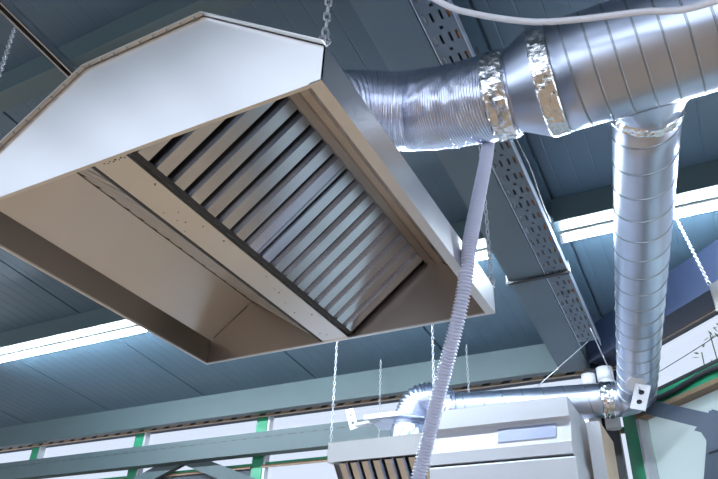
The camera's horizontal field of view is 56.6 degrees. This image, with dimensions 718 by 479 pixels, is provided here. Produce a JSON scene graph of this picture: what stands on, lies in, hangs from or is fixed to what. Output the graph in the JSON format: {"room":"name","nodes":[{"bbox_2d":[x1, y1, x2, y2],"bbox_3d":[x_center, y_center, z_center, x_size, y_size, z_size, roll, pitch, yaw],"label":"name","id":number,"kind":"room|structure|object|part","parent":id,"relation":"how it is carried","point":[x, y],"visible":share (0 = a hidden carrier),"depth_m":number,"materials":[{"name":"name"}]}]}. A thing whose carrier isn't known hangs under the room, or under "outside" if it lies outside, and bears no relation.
{"room":"commercial kitchen","nodes":[
{"label":"commercial kitchen","id":0,"kind":"room"},
{"bbox_2d":[0,363,598,453],"bbox_3d":[-2.148,3.232,6.038,9.080,3.500,0.100,-14,-36,24],"label":"wall","id":1,"kind":"structure","parent":0,"point":[591,364],"depth_m":6.14,"materials":[{"name":"grey"}]},
{"bbox_2d":[29,446,126,478],"bbox_3d":[-3.019,3.449,6.369,1.540,3.062,0.095,-14,-36,24],"label":"window","id":2,"kind":"structure","parent":1,"relation":"in","point":[38,452],"depth_m":7.39,"materials":[{"name":"green paint"}]},
{"bbox_2d":[126,432,251,478],"bbox_3d":[-1.665,3.117,5.750,1.510,3.062,0.095,-14,-36,24],"label":"window","id":3,"kind":"structure","parent":1,"relation":"in","point":[142,439],"depth_m":6.31,"materials":[{"name":"green paint"}]},
{"bbox_2d":[162,469,250,478],"bbox_3d":[-1.593,3.004,5.771,1.350,1.940,0.030,-14,-36,24],"label":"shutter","id":4,"kind":"object","parent":3,"relation":"attached to","point":[184,474],"depth_m":6.25,"materials":[{"name":"grey metal"}]},
{"bbox_2d":[183,461,254,478],"bbox_3d":[-0.350,2.208,5.419,3.061,1.221,0.058,-14,-36,24],"label":"brace","id":5,"kind":"object","parent":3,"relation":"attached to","point":[213,469],"visible":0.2,"depth_m":6.04,"materials":[{"name":"paint"}]},
{"bbox_2d":[0,419,389,478],"bbox_3d":[-2.460,2.199,6.624,8.300,0.185,0.102,-14,-36,24],"label":"beam","id":6,"kind":"structure","parent":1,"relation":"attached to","point":[314,437],"depth_m":6.15,"materials":[{"name":"metal"}]},
{"bbox_2d":[133,464,184,478],"bbox_3d":[-3.717,3.279,6.794,4.661,1.811,0.058,-14,-36,24],"label":"brace","id":7,"kind":"object","parent":6,"relation":"attached to","point":[155,472],"visible":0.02,"depth_m":6.34,"materials":[{"name":"paint"}]},
{"bbox_2d":[250,416,326,478],"bbox_3d":[-0.316,2.786,5.134,1.530,3.062,0.095,-14,-36,24],"label":"window","id":8,"kind":"structure","parent":1,"relation":"in","point":[260,464],"depth_m":5.93,"materials":[{"name":"green paint"}]},
{"bbox_2d":[0,365,615,451],"bbox_3d":[-2.097,1.924,6.728,8.980,0.034,0.012,-14,-36,24],"label":"trim","id":9,"kind":"structure","parent":1,"relation":"attached to","point":[582,371],"depth_m":6.06,"materials":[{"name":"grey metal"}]},
{"bbox_2d":[0,0,717,426],"bbox_3d":[-2.306,-1.624,2.481,13.840,1.013,10.340,-14,-36,24],"label":"ceiling","id":10,"kind":"structure","parent":0,"point":[138,369],"depth_m":4.48,"materials":[{"name":"paint"}]},
{"bbox_2d":[0,0,255,112],"bbox_3d":[-3.925,-0.222,4.344,8.604,0.157,0.100,-14,-36,24],"label":"ceiling beam","id":11,"kind":"structure","parent":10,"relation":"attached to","point":[34,78],"depth_m":3.04,"materials":[{"name":"metal"}]},
{"bbox_2d":[0,0,76,77],"bbox_3d":[-1.269,-0.707,3.125,0.044,0.362,3.550,-14,-36,24],"label":"rail","id":12,"kind":"object","parent":11,"relation":"attached to","point":[8,9],"visible":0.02,"depth_m":2.90,"materials":[{"name":"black metal"}]},
{"bbox_2d":[0,26,15,76],"bbox_3d":[-1.290,-0.524,2.355,0.017,1.109,0.535,30,-41,-35],"label":"hanging chain","id":13,"kind":"object","parent":12,"relation":"hanging from","point":[13,30],"visible":1,"depth_m":2.63,"materials":[{"name":"silver metal"}]},
{"bbox_2d":[0,220,491,355],"bbox_3d":[-3.030,0.896,5.702,8.604,0.157,0.150,-14,-36,24],"label":"purlin","id":14,"kind":"object","parent":10,"relation":"attached to","point":[102,320],"visible":0.21,"depth_m":5.31,"materials":[{"name":"paint"}]},
{"bbox_2d":[0,326,145,361],"bbox_3d":[-2.370,0.856,5.398,2.400,0.050,0.046,-14,-36,24],"label":"tube light","id":15,"kind":"object","parent":14,"relation":"attached to","point":[134,329],"visible":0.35,"depth_m":5.36,"materials":[{"name":"white plastic"}]},
{"bbox_2d":[475,248,491,260],"bbox_3d":[-0.253,0.337,4.430,2.330,0.050,0.046,-14,-36,24],"label":"tube light","id":16,"kind":"object","parent":14,"relation":"attached to","point":[480,254],"visible":0.16,"depth_m":3.97,"materials":[{"name":"white"}]},
{"bbox_2d":[0,343,560,448],"bbox_3d":[-2.316,1.825,6.766,8.604,0.228,0.070,-14,-36,24],"label":"beam","id":17,"kind":"structure","parent":10,"relation":"attached to","point":[533,360],"depth_m":5.96,"materials":[{"name":"metal"}]},
{"bbox_2d":[330,342,337,442],"bbox_3d":[-0.172,0.973,4.754,0.015,0.953,0.015,-14,-36,24],"label":"chain","id":18,"kind":"object","parent":10,"relation":"hanging from","point":[336,342],"visible":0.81,"depth_m":4.69,"materials":[{"name":"silver metal"}]},
{"bbox_2d":[327,433,430,478],"bbox_3d":[0.300,1.714,4.462,0.775,0.570,0.762,-14,-36,24],"label":"extractor hood","id":19,"kind":"object","parent":18,"relation":"hanging from","point":[390,457],"visible":0.73,"depth_m":4.32,"materials":[{"name":"metal"}]},
{"bbox_2d":[390,382,457,435],"bbox_3d":[0.466,1.253,4.721,0.503,0.495,0.274,-8,-34,17],"label":"flexible duct","id":20,"kind":"object","parent":19,"relation":"attached to","point":[415,402],"visible":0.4,"depth_m":4.66,"materials":[{"name":"silver metal"}]},
{"bbox_2d":[345,408,424,429],"bbox_3d":[0.232,1.299,4.765,0.590,0.161,0.327,-14,-36,24],"label":"damper","id":21,"kind":"object","parent":20,"relation":"attached to","point":[383,421],"visible":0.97,"depth_m":4.71,"materials":[{"name":"metal"}]},
{"bbox_3d":[-0.052,1.282,4.759,0.102,0.161,0.006,-2,-33,7],"label":"handle plate","id":22,"kind":"part","parent":21,"relation":"part of","materials":[{"name":"grey plastic"}]},
{"bbox_3d":[0.302,1.308,4.741,0.450,0.040,0.290,-14,-36,24],"label":"blade","id":23,"kind":"part","parent":21,"relation":"part of","materials":[{"name":"metal"}]},
{"bbox_2d":[378,359,381,436],"bbox_3d":[0.163,1.364,5.278,0.015,0.888,0.015,-14,-36,24],"label":"chain","id":24,"kind":"object","parent":10,"relation":"hanging from","point":[380,359],"visible":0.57,"depth_m":5.36,"materials":[{"name":"silver metal"}]},
{"bbox_2d":[431,324,434,391],"bbox_3d":[0.495,0.810,4.449,0.015,0.953,0.015,-14,-36,24],"label":"chain","id":25,"kind":"object","parent":10,"relation":"hanging from","point":[433,324],"visible":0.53,"depth_m":4.47,"materials":[{"name":"silver metal"}]},
{"bbox_2d":[465,344,469,391],"bbox_3d":[0.821,1.193,4.963,0.015,0.889,0.015,-14,-36,24],"label":"chain","id":26,"kind":"object","parent":10,"relation":"hanging from","point":[466,344],"visible":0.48,"depth_m":5.09,"materials":[{"name":"silver metal"}]},
{"bbox_2d":[349,0,589,372],"bbox_3d":[-0.634,-1.928,1.591,0.211,1.104,9.860,-14,-36,24],"label":"ceiling beam","id":27,"kind":"structure","parent":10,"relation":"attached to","point":[394,27],"depth_m":3.52,"materials":[{"name":"metal"}]},
{"bbox_2d":[410,0,600,348],"bbox_3d":[0.675,-0.451,3.216,0.137,0.425,4.120,-14,-36,24],"label":"cable tray","id":28,"kind":"object","parent":27,"relation":"attached to","point":[441,27],"visible":0.78,"depth_m":3.45,"materials":[{"name":"grey metal"}]},
{"bbox_2d":[318,0,331,44],"bbox_3d":[-0.050,-0.916,1.734,0.022,1.200,0.022,-14,-36,24],"label":"chain","id":29,"kind":"object","parent":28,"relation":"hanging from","point":[325,37],"visible":0.98,"depth_m":1.44,"materials":[{"name":"silver metal"}]},
{"bbox_2d":[0,11,494,364],"bbox_3d":[-0.336,-0.081,2.123,1.210,0.406,1.172,-14,-36,24],"label":"extractor hood","id":30,"kind":"object","parent":29,"relation":"hanging from","point":[221,186],"visible":1,"depth_m":1.91,"materials":[{"name":"metal"}]},
{"bbox_3d":[-0.598,-0.363,1.702,1.196,0.399,0.002,-14,-36,24],"label":"panel","id":31,"kind":"part","parent":30,"relation":"part of","materials":[{"name":"metal"}]},
{"bbox_3d":[-0.689,-0.037,2.313,0.036,0.038,1.138,-14,-36,24],"label":"filter rail","id":32,"kind":"part","parent":30,"relation":"part of","materials":[{"name":"grey metal"}]},
{"bbox_3d":[-0.303,-0.230,1.800,0.326,0.281,0.524,-14,-36,24],"label":"filter frame","id":33,"kind":"part","parent":30,"relation":"part of","materials":[{"name":"metal"}]},
{"bbox_3d":[-0.047,0.046,2.212,0.326,0.281,0.590,-14,-36,24],"label":"filter frame","id":34,"kind":"part","parent":30,"relation":"part of","materials":[{"name":"metal"}]},
{"bbox_3d":[0.003,-0.217,2.004,0.082,0.059,1.138,-14,-36,24],"label":"filter rail","id":35,"kind":"part","parent":30,"relation":"part of","materials":[{"name":"silver metal"}]},
{"bbox_2d":[343,47,523,151],"bbox_3d":[0.083,-0.438,2.442,1.057,0.549,0.469,0,-33,4],"label":"flexible duct","id":36,"kind":"object","parent":30,"relation":"attached to","point":[462,103],"visible":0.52,"depth_m":2.36,"materials":[{"name":"silver metal"}]},
{"bbox_2d":[504,0,717,137],"bbox_3d":[1.529,-0.762,1.901,2.305,0.393,0.397,-14,-36,24],"label":"spiral duct","id":37,"kind":"object","parent":36,"relation":"attached to","point":[562,79],"visible":0.91,"depth_m":2.08,"materials":[{"name":"metal"}]},
{"bbox_2d":[610,99,688,407],"bbox_3d":[1.366,0.201,3.283,0.308,0.437,2.677,-7,-34,15],"label":"spiral duct","id":38,"kind":"object","parent":37,"relation":"attached to","point":[646,145],"visible":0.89,"depth_m":2.79,"materials":[{"name":"metal"}]},
{"bbox_2d":[599,381,646,418],"bbox_3d":[1.746,1.022,4.340,0.370,0.249,0.287,-14,-36,24],"label":"duct elbow","id":39,"kind":"object","parent":38,"relation":"attached to","point":[614,406],"visible":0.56,"depth_m":4.30,"materials":[{"name":"metal"}]},
{"bbox_2d":[626,377,650,410],"bbox_3d":[1.637,0.904,3.867,0.134,0.243,0.172,-14,-36,24],"label":"handle","id":40,"kind":"object","parent":38,"relation":"attached to","point":[641,391],"visible":1,"depth_m":3.81,"materials":[{"name":"grey plastic"}]},
{"bbox_3d":[1.605,0.900,3.801,0.134,0.177,0.040,-14,-36,24],"label":"handle plate","id":41,"kind":"part","parent":40,"relation":"part of","materials":[{"name":"grey plastic"}]},
{"bbox_2d":[478,144,495,283],"bbox_3d":[0.468,-0.294,2.534,0.027,1.057,0.024,-14,-36,24],"label":"chain","id":42,"kind":"object","parent":28,"relation":"hanging from","point":[479,145],"visible":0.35,"depth_m":2.34,"materials":[{"name":"silver metal"}]},
{"bbox_2d":[414,0,579,337],"bbox_3d":[0.603,-0.467,3.190,0.022,0.371,4.001,-14,-36,24],"label":"cable","id":43,"kind":"object","parent":28,"relation":"in","point":[423,17],"visible":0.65,"depth_m":3.53,"materials":[{"name":"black plastic"}]},
{"bbox_2d":[476,47,550,222],"bbox_3d":[0.783,-0.456,3.239,0.023,0.120,1.251,-14,-36,24],"label":"cord","id":44,"kind":"object","parent":28,"relation":"attached to","point":[476,47],"visible":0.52,"depth_m":3.36,"materials":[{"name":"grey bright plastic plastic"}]},
{"bbox_2d":[446,9,593,333],"bbox_3d":[0.689,-0.488,3.151,0.022,0.371,4.001,-14,-36,24],"label":"cable","id":45,"kind":"object","parent":28,"relation":"in","point":[447,11],"visible":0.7,"depth_m":3.50,"materials":[{"name":"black plastic"}]},
{"bbox_2d":[537,340,589,386],"bbox_3d":[1.395,0.851,4.562,0.401,0.283,0.007,-15,-37,26],"label":"wire","id":46,"kind":"object","parent":28,"relation":"hanging from","point":[588,340],"visible":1,"depth_m":4.56,"materials":[{"name":"silver metal"}]},
{"bbox_2d":[455,383,604,418],"bbox_3d":[1.150,1.129,4.549,1.058,0.229,0.229,-8,-34,16],"label":"spiral duct","id":47,"kind":"object","parent":46,"relation":"hanging from","point":[586,398],"visible":0.54,"depth_m":4.46,"materials":[{"name":"metal"}]},
{"bbox_2d":[589,327,615,384],"bbox_3d":[1.605,0.772,4.375,0.218,0.362,0.007,26,-39,-31],"label":"wire","id":48,"kind":"object","parent":28,"relation":"hanging from","point":[589,327],"visible":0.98,"depth_m":4.38,"materials":[{"name":"silver metal"}]},
{"bbox_2d":[505,260,570,285],"bbox_3d":[1.075,0.204,4.018,0.389,0.088,0.024,-14,-36,24],"label":"bar","id":49,"kind":"object","parent":27,"relation":"attached to","point":[555,274],"visible":0.88,"depth_m":3.99,"materials":[{"name":"silver metal"}]},
{"bbox_2d":[559,221,613,243],"bbox_3d":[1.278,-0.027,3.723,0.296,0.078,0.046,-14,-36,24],"label":"tube light","id":50,"kind":"object","parent":10,"relation":"attached to","point":[607,227],"depth_m":3.72,"materials":[{"name":"white"}]},
{"bbox_2d":[550,160,717,232],"bbox_3d":[1.716,-0.268,3.533,1.343,0.157,0.150,-14,-36,24],"label":"purlin","id":51,"kind":"object","parent":10,"relation":"attached to","point":[695,183],"visible":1,"depth_m":3.63,"materials":[{"name":"paint"}]},
{"bbox_2d":[675,218,710,285],"bbox_3d":[1.653,0.042,3.312,0.023,0.613,0.366,-9,-34,17],"label":"chain","id":52,"kind":"object","parent":51,"relation":"hanging from","point":[677,221],"visible":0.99,"depth_m":3.27,"materials":[{"name":"silver metal"}]},
{"bbox_2d":[709,280,717,310],"bbox_3d":[2.044,0.325,2.627,0.762,0.570,0.775,12,-34,-14],"label":"extractor hood","id":53,"kind":"object","parent":52,"relation":"hanging from","point":[713,286],"visible":1,"depth_m":2.96,"materials":[{"name":"grey metal"}]},
{"bbox_2d":[586,239,717,366],"bbox_3d":[2.578,-0.581,2.653,0.200,0.255,5.466,12,-34,-14],"label":"beam","id":54,"kind":"structure","parent":10,"relation":"attached to","point":[688,296],"depth_m":4.07,"materials":[{"name":"blue metal"}]},
{"bbox_2d":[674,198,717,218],"bbox_3d":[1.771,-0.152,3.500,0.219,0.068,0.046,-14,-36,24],"label":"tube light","id":55,"kind":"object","parent":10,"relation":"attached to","point":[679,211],"depth_m":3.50,"materials":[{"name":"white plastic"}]},
{"bbox_2d":[431,0,717,24],"bbox_3d":[1.651,-1.248,1.590,4.214,0.870,0.397,-12,-36,22],"label":"cable","id":56,"kind":"object","parent":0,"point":[707,3],"visible":1,"depth_m":1.95,"materials":[{"name":"white plastic"}]},
{"bbox_2d":[662,312,717,345],"bbox_3d":[2.902,0.410,1.655,0.100,3.926,6.505,12,-34,-14],"label":"wall","id":57,"kind":"structure","parent":0,"point":[715,314],"depth_m":4.44,"materials":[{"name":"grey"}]},
{"bbox_2d":[612,309,717,390],"bbox_3d":[2.405,0.249,3.563,0.112,0.375,3.320,12,-34,-14],"label":"window","id":58,"kind":"structure","parent":57,"relation":"in","point":[715,361],"depth_m":4.28,"materials":[{"name":"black metal"}]},
{"bbox_2d":[622,363,717,478],"bbox_3d":[2.334,1.559,2.751,0.115,2.730,3.170,12,-34,-14],"label":"window","id":59,"kind":"structure","parent":57,"relation":"in","point":[658,448],"depth_m":4.29,"materials":[{"name":"green paint"}]},
{"bbox_2d":[640,401,717,478],"bbox_3d":[1.935,1.651,3.732,0.061,1.852,0.855,12,-34,-14],"label":"brace","id":60,"kind":"object","parent":59,"relation":"attached to","point":[706,423],"visible":0.87,"depth_m":3.86,"materials":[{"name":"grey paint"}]},
{"bbox_3d":[1.957,1.078,4.141,0.050,0.446,0.783,12,-34,-14],"label":"arm","id":61,"kind":"part","parent":60,"relation":"part of","materials":[{"name":"blue paint"}]},
{"bbox_3d":[1.929,1.786,3.664,0.050,1.551,0.786,12,-34,-14],"label":"arm","id":62,"kind":"part","parent":60,"relation":"part of","materials":[{"name":"blue paint"}]},
{"bbox_3d":[2.387,1.572,2.657,0.006,2.610,3.000,12,-34,-14],"label":"pane","id":63,"kind":"part","parent":59,"relation":"part of","materials":[{"name":"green glass"}]},
{"bbox_2d":[655,364,717,400],"bbox_3d":[2.281,0.526,3.579,0.032,0.055,2.903,12,-34,-14],"label":"cable","id":64,"kind":"object","parent":59,"relation":"attached to","point":[697,376],"visible":0.6,"depth_m":4.16,"materials":[{"name":"black rubber"}]},
{"bbox_3d":[-2.316,1.751,0.401,14.400,0.100,11.000,-14,-36,24],"label":"floor","id":65,"kind":"structure","parent":0,"visible":0},
{"bbox_2d":[411,142,494,478],"bbox_3d":[0.211,0.813,2.047,0.392,3.448,0.960,20,-36,-25],"label":"corrugated hose","id":66,"kind":"object","parent":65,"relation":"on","point":[474,217],"visible":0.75,"depth_m":1.95,"materials":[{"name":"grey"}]},
{"bbox_2d":[429,396,593,478],"bbox_3d":[0.854,2.164,3.317,0.818,2.604,0.578,-14,-36,24],"label":"tall cabinet","id":67,"kind":"object","parent":65,"relation":"on","point":[546,438],"visible":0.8,"depth_m":3.69,"materials":[{"name":"grey metal"}]},
{"bbox_3d":[0.923,1.066,3.673,0.326,0.084,0.037,-14,-36,24],"label":"label plate","id":68,"kind":"part","parent":67,"relation":"part of","materials":[{"name":"blue"}]},
{"bbox_2d":[586,421,618,478],"bbox_3d":[1.392,2.221,3.303,0.074,2.535,0.450,-14,-36,24],"label":"board","id":69,"kind":"object","parent":65,"relation":"on","point":[604,464],"visible":1,"depth_m":3.77,"materials":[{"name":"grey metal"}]},
{"bbox_2d":[584,368,628,478],"bbox_3d":[1.671,2.292,3.996,0.165,3.185,0.100,-14,-36,24],"label":"column","id":70,"kind":"structure","parent":65,"relation":"on","point":[615,436],"depth_m":4.49,"materials":[{"name":"black metal"}]},
{"bbox_2d":[581,372,601,423],"bbox_3d":[1.631,1.137,4.659,0.096,0.400,0.096,-14,-36,24],"label":"pipe","id":71,"kind":"object","parent":70,"relation":"attached to","point":[587,378],"visible":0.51,"depth_m":4.71,"materials":[{"name":"grey plastic"}]},
{"bbox_2d":[581,372,595,383],"bbox_3d":[1.637,1.007,4.743,0.096,0.090,0.096,-14,-36,24],"label":"socket","id":72,"kind":"object","parent":71,"relation":"attached to","point":[587,378],"depth_m":4.71,"materials":[{"name":"grey plastic"}]},
{"bbox_2d":[596,365,621,430],"bbox_3d":[1.730,1.096,4.615,0.112,0.430,0.112,-14,-36,24],"label":"pipe","id":73,"kind":"object","parent":70,"relation":"attached to","point":[603,374],"visible":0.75,"depth_m":4.64,"materials":[{"name":"grey plastic"}]},
{"bbox_2d":[596,365,613,381],"bbox_3d":[1.737,0.953,4.706,0.112,0.090,0.112,-14,-36,24],"label":"socket","id":74,"kind":"object","parent":73,"relation":"attached to","point":[603,374],"depth_m":4.67,"materials":[{"name":"grey plastic"}]},
{"bbox_2d":[659,334,717,371],"bbox_3d":[2.039,0.702,4.181,0.005,0.115,1.600,12,-34,-14],"label":"wire","id":75,"kind":"object","parent":70,"relation":"attached to","point":[717,334],"visible":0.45,"depth_m":4.13,"materials":[{"name":"grey metal"}]},
{"bbox_2d":[692,323,717,364],"bbox_3d":[2.513,1.936,3.636,0.222,3.466,0.877,14,-34,-16],"label":"plant","id":76,"kind":"object","parent":65,"relation":"on","point":[716,323],"visible":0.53,"depth_m":4.71,"materials":[{"name":"green plant"}]},
{"bbox_3d":[2.510,1.947,3.629,0.084,3.438,0.801,13,-34,-15],"label":"stem","id":77,"kind":"part","parent":76,"relation":"part of","materials":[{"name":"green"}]}
]}

